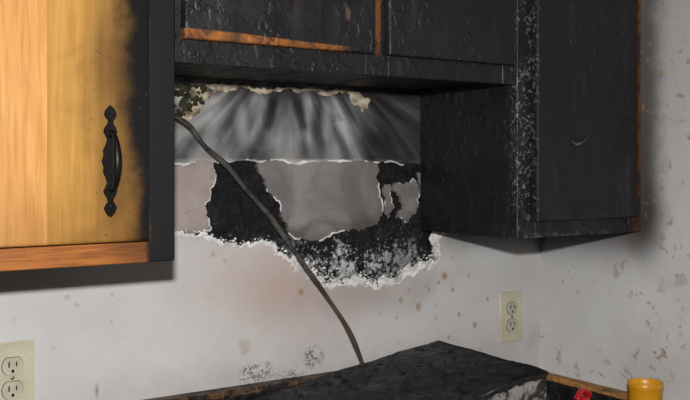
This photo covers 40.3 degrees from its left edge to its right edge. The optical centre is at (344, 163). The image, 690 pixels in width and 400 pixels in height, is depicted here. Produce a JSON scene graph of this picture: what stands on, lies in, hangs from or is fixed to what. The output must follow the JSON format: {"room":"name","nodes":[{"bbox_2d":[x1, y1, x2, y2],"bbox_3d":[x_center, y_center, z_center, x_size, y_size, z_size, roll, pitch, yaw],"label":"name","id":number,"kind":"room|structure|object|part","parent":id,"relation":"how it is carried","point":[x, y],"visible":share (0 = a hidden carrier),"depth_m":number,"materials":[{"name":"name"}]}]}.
{"room":"fire-damaged room","nodes":[
{"label":"fire-damaged room","id":0,"kind":"room"},
{"bbox_2d":[144,371,334,399],"bbox_3d":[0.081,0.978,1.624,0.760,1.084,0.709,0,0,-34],"label":"countertop","id":1,"kind":"structure","parent":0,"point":[246,391],"depth_m":1.83,"materials":[{"name":"laminate"}]},
{"bbox_2d":[247,340,548,399],"bbox_3d":[0.032,0.500,1.773,0.656,0.214,0.339,0,0,-34],"label":"range hood","id":2,"kind":"object","parent":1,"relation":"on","point":[436,370],"visible":1,"depth_m":1.85,"materials":[{"name":"metal"}]},
{"bbox_2d":[0,233,539,399],"bbox_3d":[-0.888,0.300,1.400,3.316,2.440,0.013,0,0,-34],"label":"wall","id":3,"kind":"structure","parent":0,"point":[209,317],"depth_m":1.85,"materials":[{"name":"paint"}]},
{"bbox_2d":[0,339,33,399],"bbox_3d":[-0.568,0.365,1.605,0.076,0.122,0.009,0,0,-34],"label":"electrical outlet","id":4,"kind":"object","parent":3,"relation":"attached to","point":[16,357],"visible":1,"depth_m":1.61,"materials":[{"name":"beige plastic"}]},
{"bbox_2d":[2,381,22,398],"bbox_3d":[-0.567,0.386,1.603,0.035,0.029,0.004,0,0,-34],"label":"receptacle","id":5,"kind":"object","parent":4,"relation":"attached to","point":[10,389],"depth_m":1.60,"materials":[{"name":"beige plastic"}]},
{"bbox_2d":[2,357,22,374],"bbox_3d":[-0.567,0.344,1.603,0.035,0.029,0.004,0,0,-34],"label":"receptacle","id":6,"kind":"object","parent":4,"relation":"attached to","point":[10,365],"depth_m":1.60,"materials":[{"name":"beige plastic"}]},
{"bbox_2d":[0,0,174,270],"bbox_3d":[-0.516,-0.231,1.429,0.443,0.759,0.358,0,0,-34],"label":"upper cabinet","id":7,"kind":"object","parent":3,"relation":"attached to","point":[87,87],"visible":1,"depth_m":1.35,"materials":[{"name":"brown wood"}]},
{"bbox_2d":[175,114,363,363],"bbox_3d":[-0.158,0.181,1.867,0.506,0.620,0.024,0,0,-32],"label":"power cable","id":8,"kind":"object","parent":3,"relation":"attached to","point":[184,122],"visible":0.77,"depth_m":1.88,"materials":[{"name":"black rubber"}]},
{"bbox_2d":[175,77,444,289],"bbox_3d":[-0.076,0.055,1.952,0.820,0.490,0.024,0,0,-34],"label":"wall damage","id":9,"kind":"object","parent":3,"relation":"attached to","point":[338,168],"depth_m":1.96,"materials":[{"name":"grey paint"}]},
{"bbox_2d":[175,0,515,93],"bbox_3d":[-0.041,-0.384,1.775,0.730,0.453,0.322,0,0,-34],"label":"upper cabinet","id":10,"kind":"object","parent":3,"relation":"attached to","point":[421,46],"visible":0.94,"depth_m":1.67,"materials":[{"name":"black wood"}]},
{"bbox_3d":[-0.101,-0.387,1.550,0.360,0.387,0.018,0,0,-34],"label":"door panel","id":11,"kind":"part","parent":10,"relation":"part of","materials":[{"name":"black wood"}]},
{"bbox_3d":[0.201,-0.387,1.756,0.308,0.387,0.018,0,0,-34],"label":"door panel","id":12,"kind":"part","parent":10,"relation":"part of","materials":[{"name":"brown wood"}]},
{"bbox_2d":[499,290,521,342],"bbox_3d":[0.402,0.368,2.269,0.076,0.122,0.009,0,0,-34],"label":"electrical outlet","id":13,"kind":"object","parent":3,"relation":"attached to","point":[510,302],"visible":1,"depth_m":2.26,"materials":[{"name":"beige plastic"}]},
{"bbox_2d":[507,319,517,330],"bbox_3d":[0.403,0.389,2.268,0.035,0.029,0.004,0,0,-34],"label":"receptacle","id":14,"kind":"object","parent":13,"relation":"attached to","point":[512,324],"depth_m":2.27,"materials":[{"name":"beige plastic"}]},
{"bbox_2d":[507,302,517,313],"bbox_3d":[0.403,0.347,2.268,0.035,0.029,0.004,0,0,-34],"label":"receptacle","id":15,"kind":"object","parent":13,"relation":"attached to","point":[512,307],"depth_m":2.27,"materials":[{"name":"beige plastic"}]},
{"bbox_2d":[421,0,640,238],"bbox_3d":[0.418,-0.231,2.088,0.379,0.759,0.326,0,0,-34],"label":"upper cabinet","id":16,"kind":"object","parent":3,"relation":"attached to","point":[555,152],"visible":0.98,"depth_m":1.95,"materials":[{"name":"black wood"}]},
{"bbox_3d":[0.492,-0.231,1.979,0.379,0.759,0.020,0,0,-34],"label":"frame","id":17,"kind":"part","parent":16,"relation":"part of","materials":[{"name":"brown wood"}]},
{"bbox_3d":[0.507,-0.233,1.966,0.310,0.695,0.018,0,0,-34],"label":"door","id":18,"kind":"part","parent":16,"relation":"part of","materials":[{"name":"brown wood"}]},
{"bbox_2d":[540,0,689,399],"bbox_3d":[1.401,0.300,1.080,0.100,2.440,3.300,0,0,-34],"label":"wall","id":19,"kind":"structure","parent":0,"point":[615,307],"depth_m":2.07,"materials":[{"name":"paint"}]},
{"bbox_2d":[546,380,622,399],"bbox_3d":[0.655,0.566,2.059,0.020,0.082,0.638,0,0,-34],"label":"backsplash","id":20,"kind":"structure","parent":19,"relation":"attached to","point":[554,391],"depth_m":2.24,"materials":[{"name":"laminate"}]},
{"bbox_3d":[0.020,1.545,0.074,3.516,0.050,3.400,0,0,-34],"label":"floor","id":21,"kind":"structure","parent":0,"visible":0},
{"bbox_3d":[0.508,1.085,1.984,0.344,0.871,0.596,0,0,-34],"label":"base cabinet","id":22,"kind":"object","parent":21,"relation":"on","visible":0},
{"bbox_2d":[546,372,627,399],"bbox_3d":[0.520,0.579,1.967,0.349,0.138,0.638,0,0,-34],"label":"countertop","id":23,"kind":"structure","parent":22,"relation":"on","point":[558,387],"depth_m":2.21,"materials":[{"name":"laminate"}]},
{"bbox_2d":[573,388,592,399],"bbox_3d":[0.505,0.542,2.000,0.057,0.132,0.056,0,0,-34],"label":"bottle","id":24,"kind":"object","parent":23,"relation":"on","point":[579,395],"visible":1,"depth_m":1.99,"materials":[{"name":"plastic"}]},
{"bbox_2d":[627,378,663,399],"bbox_3d":[0.629,0.532,1.970,0.074,0.152,0.074,0,0,-34],"label":"cup","id":25,"kind":"object","parent":23,"relation":"on","point":[638,388],"visible":1,"depth_m":1.95,"materials":[{"name":"ceramic"}]}
]}

